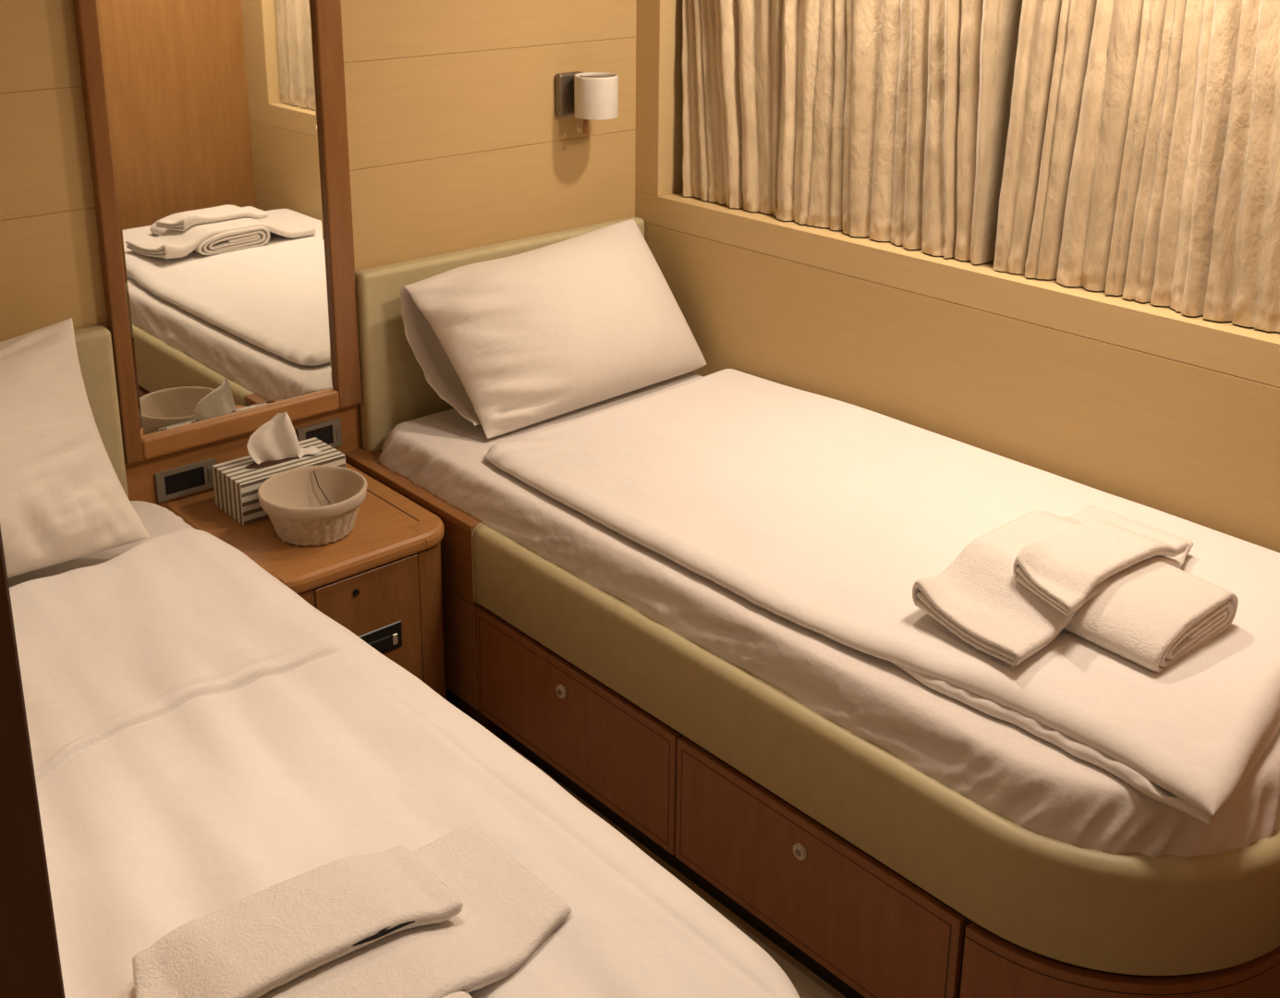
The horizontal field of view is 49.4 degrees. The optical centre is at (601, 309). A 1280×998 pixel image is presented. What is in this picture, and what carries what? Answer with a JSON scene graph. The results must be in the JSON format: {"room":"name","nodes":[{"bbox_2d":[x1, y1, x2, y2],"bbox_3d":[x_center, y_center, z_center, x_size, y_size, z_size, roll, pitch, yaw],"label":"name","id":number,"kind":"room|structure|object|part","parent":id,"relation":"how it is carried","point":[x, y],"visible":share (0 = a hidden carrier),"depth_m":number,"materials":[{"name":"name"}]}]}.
{"room":"yacht cabin","nodes":[
{"label":"yacht cabin","id":0,"kind":"room"},
{"bbox_2d":[0,0,636,447],"bbox_3d":[-0.808,-0.139,2.725,2.291,2.020,0.060,-14,22,-38],"label":"wall","id":1,"kind":"structure","parent":0,"point":[457,140],"depth_m":2.98,"materials":[{"name":"brown wood"}]},
{"bbox_2d":[73,0,362,464],"bbox_3d":[-0.724,-0.372,2.668,0.523,1.300,0.029,-14,22,-38],"label":"wall mirror","id":2,"kind":"object","parent":1,"relation":"attached to","point":[217,129],"visible":0.98,"depth_m":2.71,"materials":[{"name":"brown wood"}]},
{"bbox_3d":[-0.911,-0.327,2.517,0.034,1.300,0.027,-14,22,-38],"label":"rail","id":3,"kind":"part","parent":2,"relation":"part of","materials":[{"name":"brown wood"}]},
{"bbox_3d":[-0.732,0.231,2.842,0.434,0.044,0.029,-14,22,-38],"label":"rail","id":4,"kind":"part","parent":2,"relation":"part of","materials":[{"name":"brown wood"}]},
{"bbox_3d":[-0.547,-0.416,2.813,0.057,1.300,0.027,-14,22,-38],"label":"rail","id":5,"kind":"part","parent":2,"relation":"part of","materials":[{"name":"brown wood"}]},
{"bbox_2d":[124,403,360,507],"bbox_3d":[-0.730,0.306,2.881,0.523,0.119,0.008,-14,22,-38],"label":"panel","id":6,"kind":"object","parent":1,"relation":"attached to","point":[140,481],"visible":0.36,"depth_m":2.81,"materials":[{"name":"brown wood"}]},
{"bbox_2d":[154,457,215,502],"bbox_3d":[-0.832,0.342,2.790,0.126,0.061,0.008,-14,22,-38],"label":"wall socket","id":7,"kind":"object","parent":6,"relation":"attached to","point":[176,482],"visible":0.82,"depth_m":2.79,"materials":[{"name":"grey plastic"}]},
{"bbox_2d":[207,466,213,481],"bbox_3d":[-0.792,0.334,2.819,0.010,0.029,0.002,-14,22,-38],"label":"rocker switch","id":8,"kind":"object","parent":7,"relation":"attached to","point":[210,469],"depth_m":2.82,"materials":[{"name":"brown plastic"}]},
{"bbox_2d":[296,417,341,447],"bbox_3d":[-0.602,0.273,2.974,0.102,0.063,0.008,-14,22,-38],"label":"wall socket","id":9,"kind":"object","parent":6,"relation":"attached to","point":[328,432],"visible":0.82,"depth_m":2.98,"materials":[{"name":"grey plastic"}]},
{"bbox_2d":[336,426,338,439],"bbox_3d":[-0.569,0.266,2.997,0.004,0.031,0.002,-14,22,-38],"label":"rocker switch","id":10,"kind":"object","parent":9,"relation":"attached to","point":[336,426],"depth_m":3.00,"materials":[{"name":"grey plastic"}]},
{"bbox_2d":[555,71,618,133],"bbox_3d":[-0.024,-0.475,3.191,0.112,0.130,0.125,-14,22,-38],"label":"wall lamp","id":11,"kind":"object","parent":1,"relation":"attached to","point":[589,95],"visible":1,"depth_m":3.15,"materials":[{"name":"silver metal"}]},
{"bbox_3d":[-0.073,-0.498,3.213,0.074,0.099,0.019,-14,22,-38],"label":"plate","id":12,"kind":"part","parent":11,"relation":"part of","materials":[{"name":"silver metal"}]},
{"bbox_3d":[-0.036,-0.426,3.172,0.010,0.048,0.010,-14,22,-38],"label":"switch stem","id":13,"kind":"part","parent":11,"relation":"part of","materials":[{"name":"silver metal"}]},
{"bbox_3d":[-0.024,-0.525,3.182,0.060,0.018,0.082,-14,22,-38],"label":"arm","id":14,"kind":"part","parent":11,"relation":"part of","materials":[{"name":"silver metal"}]},
{"bbox_3d":[-0.011,-0.489,3.180,0.100,0.094,0.100,-14,22,-38],"label":"lamp shade","id":15,"kind":"part","parent":11,"relation":"part of","materials":[{"name":"white fabric"}]},
{"bbox_2d":[501,740,846,997],"bbox_3d":[-0.122,1.311,1.503,3.300,0.050,3.350,-14,22,-38],"label":"floor","id":16,"kind":"structure","parent":0,"point":[807,983],"depth_m":2.30,"materials":[{"name":"brown"}]},
{"bbox_2d":[73,326,128,498],"bbox_3d":[-0.589,0.731,1.808,0.858,0.884,1.943,-14,22,-38],"label":"headboard","id":17,"kind":"object","parent":16,"relation":"on","point":[94,348],"visible":0.05,"depth_m":2.60,"materials":[{"name":"beige leather"}]},
{"bbox_2d":[7,500,195,587],"bbox_3d":[-0.586,0.717,1.790,0.834,0.202,1.869,-14,22,-38],"label":"mattress","id":18,"kind":"object","parent":17,"relation":"on","point":[157,520],"visible":0.1,"depth_m":2.45,"materials":[{"name":"white fabric"}]},
{"bbox_2d":[0,317,149,578],"bbox_3d":[-1.109,0.269,2.233,0.658,0.339,0.296,-14,22,-38],"label":"pillow","id":19,"kind":"object","parent":18,"relation":"on","point":[63,498],"visible":0.99,"depth_m":2.31,"materials":[{"name":"fabric"}]},
{"bbox_2d":[9,528,800,997],"bbox_3d":[-0.493,0.650,1.678,0.857,0.118,1.576,-14,22,-38],"label":"duvet","id":20,"kind":"object","parent":18,"relation":"on","point":[205,738],"visible":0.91,"depth_m":1.73,"materials":[{"name":"white fabric"}]},
{"bbox_2d":[104,823,571,997],"bbox_3d":[-0.283,0.670,1.383,0.531,0.063,0.234,-14,22,-38],"label":"folded towel","id":21,"kind":"object","parent":20,"relation":"on","point":[507,912],"visible":0.55,"depth_m":1.43,"materials":[{"name":"white fabric"}]},
{"bbox_2d":[132,845,463,997],"bbox_3d":[-0.318,0.630,1.392,0.344,0.041,0.144,-14,22,-38],"label":"hand towel","id":22,"kind":"object","parent":21,"relation":"on","point":[256,944],"visible":1,"depth_m":1.39,"materials":[{"name":"white fabric"}]},
{"bbox_2d":[442,988,472,997],"bbox_3d":[-0.258,0.688,1.339,0.246,0.054,0.358,-14,22,-38],"label":"rolled towel","id":23,"kind":"object","parent":20,"relation":"on","point":[462,993],"visible":0.08,"depth_m":1.35,"materials":[{"name":"white fabric"}]},
{"bbox_2d":[163,463,446,699],"bbox_3d":[-0.575,0.638,2.796,0.398,0.492,0.460,-14,22,-38],"label":"nightstand","id":24,"kind":"object","parent":16,"relation":"on","point":[382,581],"visible":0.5,"depth_m":2.64,"materials":[{"name":"brown wood"}]},
{"bbox_2d":[211,411,345,525],"bbox_3d":[-0.641,0.293,2.766,0.230,0.185,0.122,-14,22,-38],"label":"tissue box","id":25,"kind":"object","parent":24,"relation":"on","point":[274,448],"visible":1,"depth_m":2.74,"materials":[{"name":"cardboard"}]},
{"bbox_3d":[-0.693,0.682,2.711,0.077,0.457,0.449,-14,22,-38],"label":"corner post","id":26,"kind":"part","parent":24,"relation":"part of","materials":[{"name":"brown wood"}]},
{"bbox_2d":[257,465,367,546],"bbox_3d":[-0.547,0.377,2.644,0.204,0.090,0.204,-14,22,-38],"label":"wicker basket","id":27,"kind":"object","parent":24,"relation":"on","point":[314,505],"visible":1,"depth_m":2.64,"materials":[{"name":"white wicker"}]},
{"bbox_3d":[-0.537,0.359,2.705,0.014,0.077,0.068,-12,21,-35],"label":"lining cord","id":28,"kind":"part","parent":27,"relation":"part of","materials":[{"name":"brown fabric"}]},
{"bbox_3d":[-0.437,0.625,2.622,0.220,0.296,0.017,-14,22,-38],"label":"drawer","id":29,"kind":"part","parent":24,"relation":"part of","materials":[{"name":"brown wood"}]},
{"bbox_3d":[-0.463,0.625,2.897,0.077,0.457,0.449,-14,22,-38],"label":"corner post","id":30,"kind":"part","parent":24,"relation":"part of","materials":[{"name":"brown wood"}]},
{"bbox_2d":[342,217,1279,997],"bbox_3d":[0.384,0.488,2.597,0.858,0.893,1.943,-14,22,-38],"label":"platform bed","id":31,"kind":"object","parent":16,"relation":"on","point":[882,879],"visible":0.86,"depth_m":2.13,"materials":[{"name":"brown wood"}]},
{"bbox_3d":[-0.400,0.565,2.921,0.018,0.392,0.484,-14,22,-38],"label":"panel","id":32,"kind":"part","parent":31,"relation":"part of","materials":[{"name":"brown wood"}]},
{"bbox_3d":[-0.210,0.083,3.249,0.806,0.493,0.045,-14,22,-38],"label":"headboard","id":33,"kind":"part","parent":31,"relation":"part of","materials":[{"name":"beige leather"}]},
{"bbox_3d":[-0.073,0.698,2.540,0.006,0.025,0.025,-14,22,-38],"label":"lock knob","id":34,"kind":"part","parent":31,"relation":"part of","materials":[{"name":"plastic"}]},
{"bbox_3d":[-0.057,0.758,2.554,0.013,0.234,0.572,-14,22,-38],"label":"drawer","id":35,"kind":"part","parent":31,"relation":"part of","materials":[{"name":"brown wood"}]},
{"bbox_3d":[0.302,0.826,2.116,0.006,0.025,0.025,-14,22,-38],"label":"lock knob","id":36,"kind":"part","parent":31,"relation":"part of","materials":[{"name":"plastic"}]},
{"bbox_3d":[0.312,0.883,2.137,0.013,0.234,0.562,-14,22,-38],"label":"drawer","id":37,"kind":"part","parent":31,"relation":"part of","materials":[{"name":"brown wood"}]},
{"bbox_2d":[378,371,1279,857],"bbox_3d":[0.402,0.474,2.592,0.821,0.202,1.869,-14,22,-38],"label":"mattress","id":38,"kind":"object","parent":31,"relation":"on","point":[1018,775],"visible":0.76,"depth_m":2.07,"materials":[{"name":"white fabric"}]},
{"bbox_2d":[399,219,706,438],"bbox_3d":[-0.080,0.030,3.096,0.713,0.339,0.280,-14,22,-38],"label":"pillow","id":39,"kind":"object","parent":38,"relation":"on","point":[515,342],"visible":1,"depth_m":2.98,"materials":[{"name":"fabric"}]},
{"bbox_2d":[484,368,1279,825],"bbox_3d":[0.513,0.374,2.471,0.760,0.059,1.548,-14,22,-38],"label":"duvet","id":40,"kind":"object","parent":38,"relation":"on","point":[823,514],"visible":0.86,"depth_m":2.36,"materials":[{"name":"white fabric"}]},
{"bbox_2d":[989,531,1238,672],"bbox_3d":[0.747,0.421,2.124,0.246,0.069,0.357,-14,22,-38],"label":"rolled towel","id":41,"kind":"object","parent":40,"relation":"on","point":[1152,617],"visible":0.48,"depth_m":2.00,"materials":[{"name":"white fabric"}]},
{"bbox_2d":[912,505,1193,666],"bbox_3d":[0.721,0.404,2.168,0.532,0.074,0.235,-14,22,-38],"label":"folded towel","id":42,"kind":"object","parent":41,"relation":"on","point":[979,598],"visible":0.59,"depth_m":2.09,"materials":[{"name":"white fabric"}]},
{"bbox_2d":[1012,518,1189,615],"bbox_3d":[0.751,0.373,2.122,0.327,0.049,0.142,-14,22,-38],"label":"hand towel","id":43,"kind":"object","parent":42,"relation":"on","point":[1062,568],"visible":1,"depth_m":2.09,"materials":[{"name":"white fabric"}]},
{"bbox_3d":[0.445,0.659,2.171,1.685,0.170,0.657,6,18,19],"label":"padded rail","id":44,"kind":"part","parent":31,"relation":"part of","materials":[{"name":"beige leather"}]},
{"bbox_3d":[0.951,0.927,1.989,0.902,0.232,0.204,-6,18,-20],"label":"corner panel","id":45,"kind":"part","parent":31,"relation":"part of","materials":[{"name":"brown wood"}]},
{"bbox_2d":[644,222,1279,552],"bbox_3d":[0.977,0.482,2.604,0.050,0.900,2.800,-14,22,-38],"label":"wall","id":46,"kind":"structure","parent":0,"point":[1197,444],"depth_m":2.71,"materials":[{"name":"beige paint"}]},
{"bbox_2d":[682,0,1023,264],"bbox_3d":[0.503,-0.584,2.932,0.096,0.838,0.942,-14,22,-38],"label":"curtain","id":47,"kind":"object","parent":46,"relation":"hanging from","point":[880,120],"visible":0.94,"depth_m":2.91,"materials":[{"name":"beige fabric"}]},
{"bbox_2d":[634,0,1279,387],"bbox_3d":[1.018,-0.486,2.349,0.160,1.140,2.800,-14,22,-38],"label":"trim","id":48,"kind":"structure","parent":46,"relation":"attached to","point":[1249,353],"depth_m":2.86,"materials":[{"name":"brown wood"}]},
{"bbox_2d":[992,0,1279,332],"bbox_3d":[1.074,-0.382,2.260,0.057,0.838,0.928,-14,22,-38],"label":"curtain","id":49,"kind":"object","parent":46,"relation":"hanging from","point":[1142,157],"visible":1,"depth_m":2.43,"materials":[{"name":"beige fabric"}]},
{"bbox_3d":[-0.926,0.299,1.274,0.150,2.020,2.100,-14,22,-38],"label":"wall","id":50,"kind":"structure","parent":0,"visible":0},
{"bbox_2d":[0,525,65,997],"bbox_3d":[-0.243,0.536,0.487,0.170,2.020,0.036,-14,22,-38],"label":"door","id":51,"kind":"structure","parent":50,"relation":"in","point":[30,958],"depth_m":0.41,"materials":[{"name":"brown wood"}]}
]}

